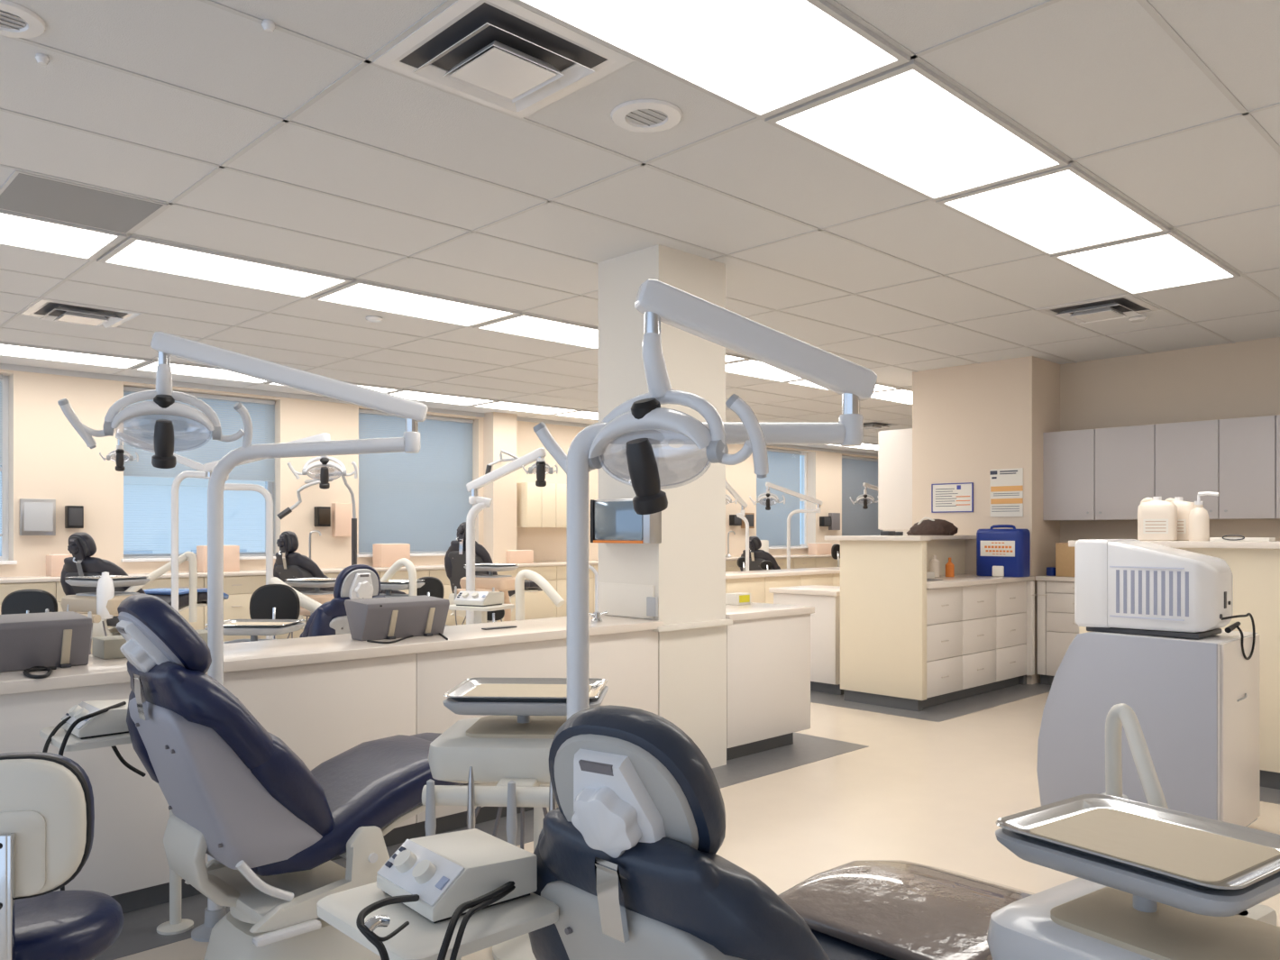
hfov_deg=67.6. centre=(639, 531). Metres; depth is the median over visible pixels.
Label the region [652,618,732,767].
partition wall
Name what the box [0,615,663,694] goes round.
countertop
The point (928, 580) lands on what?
sink
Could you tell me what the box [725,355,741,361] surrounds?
diffuser
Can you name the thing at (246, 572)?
countertop
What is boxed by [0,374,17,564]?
window
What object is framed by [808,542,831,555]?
carton
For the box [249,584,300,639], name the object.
stool
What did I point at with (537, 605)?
base cabinet
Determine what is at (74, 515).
soap dispenser
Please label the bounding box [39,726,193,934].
cart
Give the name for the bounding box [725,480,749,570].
light
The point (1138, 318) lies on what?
smoke detector
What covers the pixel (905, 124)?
recessed light
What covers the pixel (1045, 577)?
countertop
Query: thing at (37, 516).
wall panel
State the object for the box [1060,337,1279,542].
wall
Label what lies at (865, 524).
window blind
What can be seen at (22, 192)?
ceiling vent
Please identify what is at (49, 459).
wall
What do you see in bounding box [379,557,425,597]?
unit
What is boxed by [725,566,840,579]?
countertop
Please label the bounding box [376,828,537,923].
control box
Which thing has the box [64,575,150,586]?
tray
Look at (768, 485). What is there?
light
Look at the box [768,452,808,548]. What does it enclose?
window
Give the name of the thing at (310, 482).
jointed arm
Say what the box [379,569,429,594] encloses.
base cabinet
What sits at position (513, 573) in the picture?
base cabinet
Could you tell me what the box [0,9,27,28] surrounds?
grille
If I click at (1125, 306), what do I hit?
ceiling vent
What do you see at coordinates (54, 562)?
carton
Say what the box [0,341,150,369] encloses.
recessed light
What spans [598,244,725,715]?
wall column
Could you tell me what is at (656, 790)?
cushion
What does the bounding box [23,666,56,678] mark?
cable
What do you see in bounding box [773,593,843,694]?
base cabinet
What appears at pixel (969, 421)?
wall pillar
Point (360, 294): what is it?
recessed light
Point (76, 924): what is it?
seat cushion
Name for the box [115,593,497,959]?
dental chair
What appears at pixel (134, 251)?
recessed light
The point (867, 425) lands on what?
ceiling vent
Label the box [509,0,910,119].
recessed light
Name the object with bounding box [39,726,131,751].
shelf
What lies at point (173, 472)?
window blind
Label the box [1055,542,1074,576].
cardboard box
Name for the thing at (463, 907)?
cable
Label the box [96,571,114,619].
water bottle
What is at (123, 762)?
cable
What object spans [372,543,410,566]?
carton
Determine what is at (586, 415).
diffuser
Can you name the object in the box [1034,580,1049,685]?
base cabinet
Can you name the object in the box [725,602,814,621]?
countertop
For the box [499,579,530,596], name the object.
seat cushion
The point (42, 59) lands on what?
sprinkler head
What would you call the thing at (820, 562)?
base cabinet
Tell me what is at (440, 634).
cable
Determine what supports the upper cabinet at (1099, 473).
attached to the wall at (1239, 379)
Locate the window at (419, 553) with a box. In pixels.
[356,424,469,557]
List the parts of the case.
handle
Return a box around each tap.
[309,530,321,558]
[588,564,607,622]
[725,530,735,557]
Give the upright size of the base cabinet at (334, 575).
0.865 m
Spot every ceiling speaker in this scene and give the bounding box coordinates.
[0,0,46,37]
[610,99,682,132]
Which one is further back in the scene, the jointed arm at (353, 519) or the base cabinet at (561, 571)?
the base cabinet at (561, 571)
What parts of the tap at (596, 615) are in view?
spout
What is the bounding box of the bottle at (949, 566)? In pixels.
[945,557,954,576]
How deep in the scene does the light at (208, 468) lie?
7.18 m
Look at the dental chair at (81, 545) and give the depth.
7.38 m
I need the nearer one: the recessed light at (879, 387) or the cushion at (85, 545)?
the cushion at (85, 545)
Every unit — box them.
[45,551,197,654]
[204,619,304,643]
[268,576,336,638]
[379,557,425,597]
[421,677,608,959]
[453,563,564,625]
[987,703,1279,959]
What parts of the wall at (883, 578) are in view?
panel, panel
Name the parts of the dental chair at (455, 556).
headrest knob, seat frame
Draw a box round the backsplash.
[598,582,654,619]
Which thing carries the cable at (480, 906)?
attached to the control box at (447, 871)
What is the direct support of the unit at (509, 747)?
on the floor
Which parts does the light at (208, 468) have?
spring arm, handle, knob, handle arm, handle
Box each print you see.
[935,488,958,506]
[956,495,969,505]
[984,542,1012,554]
[990,485,1023,503]
[1145,521,1166,531]
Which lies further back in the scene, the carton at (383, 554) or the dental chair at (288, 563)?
the carton at (383, 554)
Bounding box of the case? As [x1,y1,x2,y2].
[976,524,1030,576]
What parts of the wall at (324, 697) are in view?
panel, panel, panel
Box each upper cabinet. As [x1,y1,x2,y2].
[516,482,556,527]
[556,483,566,527]
[1042,424,1155,521]
[1155,415,1279,519]
[1276,414,1279,518]
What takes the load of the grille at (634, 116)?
attached to the ceiling speaker at (642, 115)
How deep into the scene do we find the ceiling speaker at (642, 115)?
3.42 m
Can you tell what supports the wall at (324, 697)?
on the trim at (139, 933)
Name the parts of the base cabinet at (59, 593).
drawer, door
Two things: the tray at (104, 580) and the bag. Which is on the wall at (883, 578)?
the bag
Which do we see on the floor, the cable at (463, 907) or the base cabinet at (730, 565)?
the base cabinet at (730, 565)
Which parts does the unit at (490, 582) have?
support arm, support post, folded arm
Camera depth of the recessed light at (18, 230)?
4.80 m
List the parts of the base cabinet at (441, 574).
drawer, door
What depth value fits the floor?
4.57 m
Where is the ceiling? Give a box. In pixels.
[0,0,1279,454]
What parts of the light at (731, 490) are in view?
spring arm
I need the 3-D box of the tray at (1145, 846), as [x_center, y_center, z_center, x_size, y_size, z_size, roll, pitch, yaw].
[0.837,0.505,1.566,0.334,0.022,0.388,0,0,-35]
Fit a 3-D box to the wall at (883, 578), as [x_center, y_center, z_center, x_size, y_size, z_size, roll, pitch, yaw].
[2.384,0.665,7.738,1.880,1.270,0.820,0,0,-44]
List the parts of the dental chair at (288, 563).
headrest knob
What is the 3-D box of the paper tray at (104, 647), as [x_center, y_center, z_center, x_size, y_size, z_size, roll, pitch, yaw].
[-1.835,0.424,3.628,0.400,0.070,0.150,0,0,-44]
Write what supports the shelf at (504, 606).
attached to the cart at (480, 612)
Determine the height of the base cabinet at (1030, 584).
0.885 m
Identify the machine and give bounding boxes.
[1074,539,1233,639]
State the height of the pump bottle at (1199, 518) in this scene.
0.266 m
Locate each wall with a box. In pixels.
[0,369,877,576]
[0,602,814,913]
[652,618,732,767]
[725,566,840,603]
[824,535,976,711]
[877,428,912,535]
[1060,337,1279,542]
[1068,540,1279,789]
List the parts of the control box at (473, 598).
panel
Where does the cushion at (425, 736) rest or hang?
on the dental chair at (272, 826)
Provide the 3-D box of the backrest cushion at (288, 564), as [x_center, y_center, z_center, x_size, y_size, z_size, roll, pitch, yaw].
[-3.157,0.344,8.852,0.550,0.320,0.296,0,0,38]
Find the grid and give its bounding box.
[0,0,1279,450]
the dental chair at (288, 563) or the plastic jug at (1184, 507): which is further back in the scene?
the dental chair at (288, 563)
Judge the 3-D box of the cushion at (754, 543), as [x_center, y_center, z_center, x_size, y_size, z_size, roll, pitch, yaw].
[1.578,0.152,13.201,0.141,0.196,0.219,0,0,-44]
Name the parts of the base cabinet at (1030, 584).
door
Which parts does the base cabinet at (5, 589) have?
drawer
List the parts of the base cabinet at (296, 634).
door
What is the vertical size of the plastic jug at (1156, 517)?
0.244 m
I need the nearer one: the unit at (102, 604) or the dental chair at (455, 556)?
the unit at (102, 604)
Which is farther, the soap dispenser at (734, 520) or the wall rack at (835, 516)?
the wall rack at (835, 516)
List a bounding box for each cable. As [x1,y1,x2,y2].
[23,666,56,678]
[42,715,71,752]
[58,701,126,890]
[111,745,146,777]
[356,894,419,959]
[358,921,409,941]
[366,632,447,643]
[437,881,514,959]
[449,885,515,959]
[1221,612,1255,659]
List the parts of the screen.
glossy panel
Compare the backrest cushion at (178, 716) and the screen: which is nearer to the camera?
the backrest cushion at (178, 716)
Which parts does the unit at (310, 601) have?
folded arm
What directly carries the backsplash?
attached to the wall column at (687, 570)
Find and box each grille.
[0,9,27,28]
[626,109,667,125]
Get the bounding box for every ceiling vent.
[0,170,167,234]
[20,299,141,328]
[372,0,634,118]
[863,420,898,429]
[1036,294,1161,324]
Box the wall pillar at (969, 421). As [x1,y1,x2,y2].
[912,356,1060,684]
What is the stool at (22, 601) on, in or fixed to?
on the floor
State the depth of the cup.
8.13 m
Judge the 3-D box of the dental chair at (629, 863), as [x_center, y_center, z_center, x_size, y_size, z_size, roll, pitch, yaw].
[0.415,0.786,1.881,1.354,1.028,0.581,0,0,-42]
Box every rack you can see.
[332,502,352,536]
[740,512,754,528]
[828,512,840,530]
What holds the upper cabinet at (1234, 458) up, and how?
attached to the wall at (1239, 379)
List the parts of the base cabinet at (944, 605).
drawer, drawer, drawer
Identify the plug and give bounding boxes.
[364,914,390,932]
[1225,621,1240,632]
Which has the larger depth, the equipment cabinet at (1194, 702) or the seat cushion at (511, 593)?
the seat cushion at (511, 593)
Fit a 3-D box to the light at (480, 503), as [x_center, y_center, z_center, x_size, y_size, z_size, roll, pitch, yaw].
[-0.877,0.382,6.186,0.711,1.836,0.179,0,0,25]
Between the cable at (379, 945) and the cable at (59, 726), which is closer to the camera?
the cable at (379, 945)
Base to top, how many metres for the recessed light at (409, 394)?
0.017 m
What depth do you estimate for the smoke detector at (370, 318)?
6.62 m
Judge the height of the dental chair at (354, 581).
1.100 m
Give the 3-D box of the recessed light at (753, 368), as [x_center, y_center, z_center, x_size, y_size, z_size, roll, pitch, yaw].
[1.177,-1.486,8.815,1.199,0.017,0.595,0,0,-44]
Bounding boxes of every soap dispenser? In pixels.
[64,505,83,528]
[314,506,330,526]
[729,514,741,525]
[819,516,831,526]
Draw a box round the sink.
[926,578,942,581]
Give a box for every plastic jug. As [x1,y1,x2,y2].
[1137,496,1177,540]
[1164,496,1194,540]
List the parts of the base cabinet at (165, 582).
drawer, door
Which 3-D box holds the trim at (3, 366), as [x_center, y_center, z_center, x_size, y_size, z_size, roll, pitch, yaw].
[-1.216,-1.470,12.776,20.000,0.049,0.030,0,0,-44]
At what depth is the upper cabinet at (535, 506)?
12.27 m
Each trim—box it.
[0,363,877,457]
[91,682,1279,959]
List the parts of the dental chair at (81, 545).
headrest knob, seat frame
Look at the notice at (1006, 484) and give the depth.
8.27 m
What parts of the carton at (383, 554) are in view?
lid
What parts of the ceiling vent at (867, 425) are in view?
frame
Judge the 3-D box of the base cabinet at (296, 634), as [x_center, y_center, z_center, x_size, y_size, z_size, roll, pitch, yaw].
[-3.700,0.868,10.006,0.618,0.865,0.553,0,0,-44]
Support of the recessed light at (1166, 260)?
in the ceiling
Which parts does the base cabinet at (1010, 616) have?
drawer, drawer, drawer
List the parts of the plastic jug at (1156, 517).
handle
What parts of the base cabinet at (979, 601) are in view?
drawer, drawer, drawer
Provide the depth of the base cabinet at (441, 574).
11.06 m
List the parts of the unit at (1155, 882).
folded arm, tray post, support post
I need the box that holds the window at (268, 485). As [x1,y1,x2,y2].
[120,406,275,562]
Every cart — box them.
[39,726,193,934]
[317,881,558,959]
[448,603,514,623]
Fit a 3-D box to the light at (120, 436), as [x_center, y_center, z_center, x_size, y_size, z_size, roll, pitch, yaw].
[-3.647,0.247,7.765,1.365,2.105,0.200,0,0,-12]
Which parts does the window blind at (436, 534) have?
rail, head rail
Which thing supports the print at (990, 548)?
attached to the case
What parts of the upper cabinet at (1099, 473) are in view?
door, door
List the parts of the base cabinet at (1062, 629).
drawer, drawer, drawer, drawer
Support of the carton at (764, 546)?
on the countertop at (246, 572)
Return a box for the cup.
[1046,566,1055,575]
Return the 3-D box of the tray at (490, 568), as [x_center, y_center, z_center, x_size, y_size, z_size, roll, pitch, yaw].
[-1.392,0.387,8.943,0.438,0.166,0.492,0,0,-44]
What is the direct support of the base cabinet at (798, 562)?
on the floor
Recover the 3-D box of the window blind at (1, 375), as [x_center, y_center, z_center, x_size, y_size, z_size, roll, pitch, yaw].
[-5.904,-0.688,8.437,0.465,1.455,0.040,0,0,-44]
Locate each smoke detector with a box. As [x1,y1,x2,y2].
[365,315,383,322]
[1127,315,1147,322]
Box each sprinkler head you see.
[35,53,49,65]
[261,19,275,33]
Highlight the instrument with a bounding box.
[481,625,517,630]
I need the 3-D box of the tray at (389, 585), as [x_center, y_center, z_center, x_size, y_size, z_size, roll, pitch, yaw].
[-1.818,0.437,6.933,0.474,0.166,0.507,0,0,-44]
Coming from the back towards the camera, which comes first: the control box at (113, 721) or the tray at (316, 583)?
the tray at (316, 583)
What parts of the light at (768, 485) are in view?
spring arm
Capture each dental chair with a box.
[60,531,228,639]
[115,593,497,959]
[273,530,405,629]
[299,564,385,637]
[444,521,542,622]
[528,704,1035,959]
[740,535,780,571]
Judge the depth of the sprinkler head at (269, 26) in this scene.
2.79 m
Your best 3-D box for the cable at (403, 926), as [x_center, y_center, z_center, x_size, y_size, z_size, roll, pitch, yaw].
[-0.356,0.569,1.374,0.039,0.031,0.090,0,0,34]
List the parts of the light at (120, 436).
knob, drop post, spring arm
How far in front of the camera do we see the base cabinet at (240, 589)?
9.39 m
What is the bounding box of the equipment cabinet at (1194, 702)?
[1036,630,1259,827]
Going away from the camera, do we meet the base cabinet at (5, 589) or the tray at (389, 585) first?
the tray at (389, 585)
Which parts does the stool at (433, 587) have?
backrest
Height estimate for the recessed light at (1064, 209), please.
0.017 m
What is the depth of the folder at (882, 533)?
7.80 m
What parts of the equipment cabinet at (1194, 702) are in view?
door, handle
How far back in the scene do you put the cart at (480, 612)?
5.61 m
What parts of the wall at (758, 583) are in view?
panel, panel, panel, panel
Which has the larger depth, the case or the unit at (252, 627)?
the case
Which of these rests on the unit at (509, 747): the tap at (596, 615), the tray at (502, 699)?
the tray at (502, 699)
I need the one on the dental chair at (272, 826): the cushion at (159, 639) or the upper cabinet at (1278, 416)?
the cushion at (159, 639)
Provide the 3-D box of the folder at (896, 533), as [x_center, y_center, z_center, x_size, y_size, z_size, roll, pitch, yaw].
[2.133,0.015,7.926,0.060,0.030,0.080,0,0,-42]
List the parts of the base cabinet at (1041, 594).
door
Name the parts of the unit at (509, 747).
holder arm, support post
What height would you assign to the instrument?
0.006 m
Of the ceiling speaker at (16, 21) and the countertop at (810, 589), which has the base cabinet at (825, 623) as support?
the countertop at (810, 589)
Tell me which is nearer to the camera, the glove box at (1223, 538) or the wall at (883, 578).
the glove box at (1223, 538)
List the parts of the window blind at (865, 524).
head rail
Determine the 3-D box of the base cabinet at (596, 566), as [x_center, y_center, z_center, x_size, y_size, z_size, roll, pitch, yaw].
[-0.579,0.868,13.021,0.618,0.865,0.553,0,0,-44]
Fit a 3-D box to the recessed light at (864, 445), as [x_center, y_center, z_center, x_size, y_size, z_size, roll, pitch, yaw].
[3.899,-1.486,16.528,1.199,0.017,0.595,0,0,-44]
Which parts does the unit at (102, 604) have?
folded arm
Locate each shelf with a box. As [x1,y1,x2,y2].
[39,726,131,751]
[448,603,514,611]
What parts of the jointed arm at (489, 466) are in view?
arm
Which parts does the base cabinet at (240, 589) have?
drawer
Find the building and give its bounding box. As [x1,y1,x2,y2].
[123,471,462,554]
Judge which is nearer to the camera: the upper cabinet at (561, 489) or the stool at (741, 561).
the stool at (741, 561)
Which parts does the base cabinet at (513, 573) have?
door, drawer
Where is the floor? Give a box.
[113,691,1279,959]
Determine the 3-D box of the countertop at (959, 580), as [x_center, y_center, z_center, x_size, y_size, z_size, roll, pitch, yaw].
[2.504,0.394,7.718,1.745,0.037,0.625,0,0,-44]
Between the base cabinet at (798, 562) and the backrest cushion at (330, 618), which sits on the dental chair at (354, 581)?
the backrest cushion at (330, 618)
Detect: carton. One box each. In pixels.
[45,554,72,576]
[196,544,239,572]
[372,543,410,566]
[506,549,533,563]
[725,592,750,604]
[749,539,768,552]
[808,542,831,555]
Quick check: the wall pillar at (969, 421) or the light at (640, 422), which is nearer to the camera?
the light at (640, 422)
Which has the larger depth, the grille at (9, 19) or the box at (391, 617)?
the box at (391, 617)
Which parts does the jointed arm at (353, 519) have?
arm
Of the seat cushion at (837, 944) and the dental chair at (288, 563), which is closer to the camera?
the seat cushion at (837, 944)
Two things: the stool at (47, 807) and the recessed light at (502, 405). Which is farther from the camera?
the recessed light at (502, 405)
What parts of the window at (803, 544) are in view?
sill, frame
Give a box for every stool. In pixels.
[0,589,58,614]
[0,751,123,959]
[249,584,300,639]
[416,576,446,626]
[486,609,504,621]
[737,557,745,570]
[759,560,772,569]
[831,543,840,566]
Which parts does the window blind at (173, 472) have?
head rail, rail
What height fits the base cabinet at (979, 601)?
0.885 m
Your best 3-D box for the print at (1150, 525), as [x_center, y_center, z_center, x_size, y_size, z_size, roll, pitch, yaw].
[2.809,-0.029,5.205,0.100,0.059,0.001,0,0,36]
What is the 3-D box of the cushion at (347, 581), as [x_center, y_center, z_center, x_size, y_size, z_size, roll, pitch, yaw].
[-1.758,0.338,5.938,0.126,0.274,0.304,0,0,44]
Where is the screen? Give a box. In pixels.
[590,498,661,543]
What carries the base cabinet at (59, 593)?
on the floor
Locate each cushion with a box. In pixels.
[0,751,94,865]
[15,889,123,959]
[63,557,129,590]
[68,531,96,557]
[107,592,200,626]
[117,593,211,673]
[126,660,274,768]
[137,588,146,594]
[197,592,224,603]
[249,732,334,836]
[250,734,465,876]
[275,551,325,577]
[282,530,298,552]
[301,594,385,637]
[333,564,380,597]
[382,589,405,594]
[411,732,441,741]
[448,539,493,563]
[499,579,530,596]
[525,579,542,590]
[538,809,830,959]
[548,704,725,853]
[741,549,778,569]
[749,535,761,549]
[810,929,894,959]
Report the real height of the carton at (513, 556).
0.166 m
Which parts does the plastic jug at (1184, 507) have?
handle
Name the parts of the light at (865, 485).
spring arm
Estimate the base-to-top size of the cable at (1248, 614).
0.199 m
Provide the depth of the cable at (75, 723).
2.71 m
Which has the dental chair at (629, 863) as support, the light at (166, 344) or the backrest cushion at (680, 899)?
the backrest cushion at (680, 899)
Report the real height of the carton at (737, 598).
0.070 m
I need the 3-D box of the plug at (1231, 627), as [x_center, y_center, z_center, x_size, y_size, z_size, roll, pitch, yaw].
[2.485,0.400,4.006,0.124,0.040,0.024,0,0,-42]
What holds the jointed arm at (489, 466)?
attached to the wall pier
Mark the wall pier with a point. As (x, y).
(499, 429)
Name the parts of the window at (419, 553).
sill, frame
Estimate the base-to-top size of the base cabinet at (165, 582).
0.865 m
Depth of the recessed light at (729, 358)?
8.16 m
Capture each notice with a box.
[931,482,973,512]
[990,467,1023,516]
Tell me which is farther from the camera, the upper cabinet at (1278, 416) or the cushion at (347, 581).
the upper cabinet at (1278, 416)
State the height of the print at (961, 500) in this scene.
0.081 m
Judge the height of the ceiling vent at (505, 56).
0.052 m
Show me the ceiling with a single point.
(1085, 77)
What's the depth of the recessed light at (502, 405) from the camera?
11.43 m
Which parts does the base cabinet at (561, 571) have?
drawer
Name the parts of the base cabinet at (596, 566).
door, drawer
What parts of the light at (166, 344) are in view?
handle, handle arm, drop post, knob, handle arm, handle, spring arm, post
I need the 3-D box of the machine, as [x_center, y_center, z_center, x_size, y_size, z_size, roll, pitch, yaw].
[2.262,0.236,4.179,0.432,0.405,0.542,0,0,-44]
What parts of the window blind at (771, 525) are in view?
head rail, rail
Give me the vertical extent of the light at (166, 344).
1.922 m
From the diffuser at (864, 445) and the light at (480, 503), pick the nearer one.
the light at (480, 503)
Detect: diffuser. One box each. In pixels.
[557,411,598,419]
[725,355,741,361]
[839,443,877,448]
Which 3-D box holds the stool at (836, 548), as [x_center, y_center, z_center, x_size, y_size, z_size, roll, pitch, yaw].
[2.713,0.733,13.676,0.471,1.126,0.493,0,0,4]
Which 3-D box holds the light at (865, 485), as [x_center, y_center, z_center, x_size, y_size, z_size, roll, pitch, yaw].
[3.572,0.286,14.158,0.928,2.028,0.227,0,0,-16]
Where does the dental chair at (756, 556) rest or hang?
on the floor
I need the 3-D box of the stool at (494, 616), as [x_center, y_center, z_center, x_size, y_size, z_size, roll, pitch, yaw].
[-1.202,0.932,7.576,0.471,0.728,0.493,0,0,4]
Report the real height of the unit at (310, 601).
0.942 m
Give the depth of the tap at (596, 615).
4.86 m
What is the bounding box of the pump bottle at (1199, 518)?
[1188,491,1219,540]
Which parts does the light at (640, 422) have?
handle, handle arm, knob, drop post, handle arm, handle, spring arm, post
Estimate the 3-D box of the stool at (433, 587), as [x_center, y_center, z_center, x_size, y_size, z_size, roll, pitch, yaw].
[-1.837,0.836,8.176,0.471,0.921,0.493,0,0,4]
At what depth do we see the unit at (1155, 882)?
1.55 m
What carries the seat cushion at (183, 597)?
on the dental chair at (81, 545)
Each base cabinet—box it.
[0,581,55,614]
[55,581,112,654]
[141,576,203,630]
[202,575,265,641]
[275,573,326,639]
[326,571,379,578]
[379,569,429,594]
[428,569,466,625]
[496,568,517,621]
[517,566,556,619]
[556,564,593,617]
[592,564,598,612]
[725,559,740,571]
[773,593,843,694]
[775,557,793,569]
[792,557,815,568]
[815,557,836,567]
[923,586,962,708]
[954,583,996,700]
[987,581,1026,692]
[1018,580,1036,685]
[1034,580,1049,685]
[1046,580,1078,685]
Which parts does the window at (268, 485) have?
sill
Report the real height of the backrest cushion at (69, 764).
0.290 m
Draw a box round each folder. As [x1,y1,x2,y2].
[880,530,895,535]
[895,531,903,535]
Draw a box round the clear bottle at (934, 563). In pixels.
[929,555,939,577]
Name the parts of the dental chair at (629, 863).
headrest knob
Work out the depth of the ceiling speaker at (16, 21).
2.79 m
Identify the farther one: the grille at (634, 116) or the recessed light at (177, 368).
the recessed light at (177, 368)
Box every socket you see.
[646,596,658,616]
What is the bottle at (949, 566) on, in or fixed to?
on the countertop at (959, 580)
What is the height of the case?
0.435 m
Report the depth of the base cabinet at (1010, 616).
7.88 m
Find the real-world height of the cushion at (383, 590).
0.134 m
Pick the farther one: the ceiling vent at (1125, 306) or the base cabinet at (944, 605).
the base cabinet at (944, 605)
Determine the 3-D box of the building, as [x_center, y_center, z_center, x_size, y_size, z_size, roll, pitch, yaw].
[-14.095,4.000,21.073,30.400,10.600,6.500,0,0,-44]
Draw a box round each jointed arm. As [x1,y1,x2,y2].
[276,477,332,519]
[315,471,356,565]
[484,449,519,474]
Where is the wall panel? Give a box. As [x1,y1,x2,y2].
[19,498,55,535]
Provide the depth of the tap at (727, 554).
14.95 m
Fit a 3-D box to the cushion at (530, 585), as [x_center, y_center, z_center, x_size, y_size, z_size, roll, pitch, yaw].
[-1.310,0.594,10.646,0.464,0.134,0.426,0,0,36]
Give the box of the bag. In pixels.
[906,516,958,535]
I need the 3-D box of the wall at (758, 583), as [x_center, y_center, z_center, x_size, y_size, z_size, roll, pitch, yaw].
[2.131,0.880,11.685,6.560,0.840,0.610,0,0,-44]
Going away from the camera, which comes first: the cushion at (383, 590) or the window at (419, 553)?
the cushion at (383, 590)
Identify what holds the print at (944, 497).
attached to the notice at (945, 497)
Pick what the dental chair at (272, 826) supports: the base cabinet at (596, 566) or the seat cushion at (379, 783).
the seat cushion at (379, 783)
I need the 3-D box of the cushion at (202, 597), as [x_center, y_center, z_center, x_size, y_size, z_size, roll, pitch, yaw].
[-3.924,0.574,8.339,0.464,0.134,0.426,0,0,20]
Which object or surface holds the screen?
attached to the wall column at (687, 570)
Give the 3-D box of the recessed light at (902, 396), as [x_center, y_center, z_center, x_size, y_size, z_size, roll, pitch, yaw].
[2.932,-1.486,10.509,1.199,0.017,0.595,0,0,-44]
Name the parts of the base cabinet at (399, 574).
drawer, door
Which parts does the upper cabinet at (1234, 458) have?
door, door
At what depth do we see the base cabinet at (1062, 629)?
7.98 m
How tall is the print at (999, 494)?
0.154 m
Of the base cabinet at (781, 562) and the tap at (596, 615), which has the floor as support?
the base cabinet at (781, 562)
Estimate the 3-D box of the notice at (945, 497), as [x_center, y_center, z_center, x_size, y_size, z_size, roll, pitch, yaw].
[2.822,-0.308,8.641,0.012,0.262,0.402,0,0,-44]
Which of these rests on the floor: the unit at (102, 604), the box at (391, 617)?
the unit at (102, 604)
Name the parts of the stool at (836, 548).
backrest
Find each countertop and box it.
[0,554,831,583]
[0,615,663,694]
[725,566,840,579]
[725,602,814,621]
[768,585,840,596]
[926,574,1034,588]
[1035,575,1074,582]
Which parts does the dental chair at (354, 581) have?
headrest knob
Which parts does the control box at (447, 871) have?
panel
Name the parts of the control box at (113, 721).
panel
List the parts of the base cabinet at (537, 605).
drawer, door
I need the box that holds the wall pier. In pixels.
[483,411,516,563]
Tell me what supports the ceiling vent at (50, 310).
in the ceiling
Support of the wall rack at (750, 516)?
attached to the wall at (49, 459)
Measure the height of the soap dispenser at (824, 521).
0.175 m
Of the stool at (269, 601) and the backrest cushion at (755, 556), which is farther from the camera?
the backrest cushion at (755, 556)
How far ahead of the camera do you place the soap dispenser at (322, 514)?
10.48 m
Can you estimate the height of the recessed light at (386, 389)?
0.017 m
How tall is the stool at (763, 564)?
0.930 m
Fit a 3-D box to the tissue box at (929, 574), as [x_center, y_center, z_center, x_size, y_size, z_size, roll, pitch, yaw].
[2.249,0.349,7.676,0.260,0.050,0.120,0,0,-44]
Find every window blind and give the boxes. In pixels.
[0,374,2,536]
[123,385,274,557]
[358,409,473,554]
[756,448,800,547]
[841,455,882,535]
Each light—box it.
[0,209,127,260]
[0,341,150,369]
[57,331,428,941]
[97,235,352,299]
[99,431,273,639]
[131,359,269,383]
[171,432,357,612]
[264,382,402,393]
[310,279,520,327]
[387,389,498,406]
[466,448,557,624]
[469,400,580,414]
[472,312,598,349]
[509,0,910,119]
[532,279,877,719]
[550,410,598,420]
[725,352,749,363]
[725,357,802,382]
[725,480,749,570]
[749,482,822,568]
[764,59,1068,201]
[783,379,900,392]
[833,442,877,449]
[850,482,877,509]
[869,387,912,404]
[935,163,1170,255]
[1050,228,1240,295]
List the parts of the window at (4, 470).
frame, sill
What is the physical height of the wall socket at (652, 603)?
0.100 m
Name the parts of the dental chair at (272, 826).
headrest knob, seat frame, lever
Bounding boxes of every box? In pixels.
[0,611,91,672]
[61,698,128,739]
[344,594,449,640]
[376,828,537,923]
[454,590,503,606]
[926,571,934,578]
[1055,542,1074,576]
[1209,534,1275,541]
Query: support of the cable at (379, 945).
attached to the control box at (447, 871)
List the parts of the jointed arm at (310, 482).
arm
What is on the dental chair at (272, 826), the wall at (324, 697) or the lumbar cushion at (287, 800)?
the lumbar cushion at (287, 800)
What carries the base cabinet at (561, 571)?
on the floor
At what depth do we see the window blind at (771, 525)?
16.46 m
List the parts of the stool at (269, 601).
backrest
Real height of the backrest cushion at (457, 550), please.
0.352 m
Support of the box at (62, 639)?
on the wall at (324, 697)
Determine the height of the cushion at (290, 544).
0.200 m
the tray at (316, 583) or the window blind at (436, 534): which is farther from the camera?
the window blind at (436, 534)
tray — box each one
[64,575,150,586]
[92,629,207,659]
[284,577,336,592]
[380,579,425,594]
[442,677,608,722]
[463,563,518,575]
[995,794,1279,890]
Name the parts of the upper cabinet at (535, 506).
door, door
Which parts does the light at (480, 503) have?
post, spring arm, knob, drop post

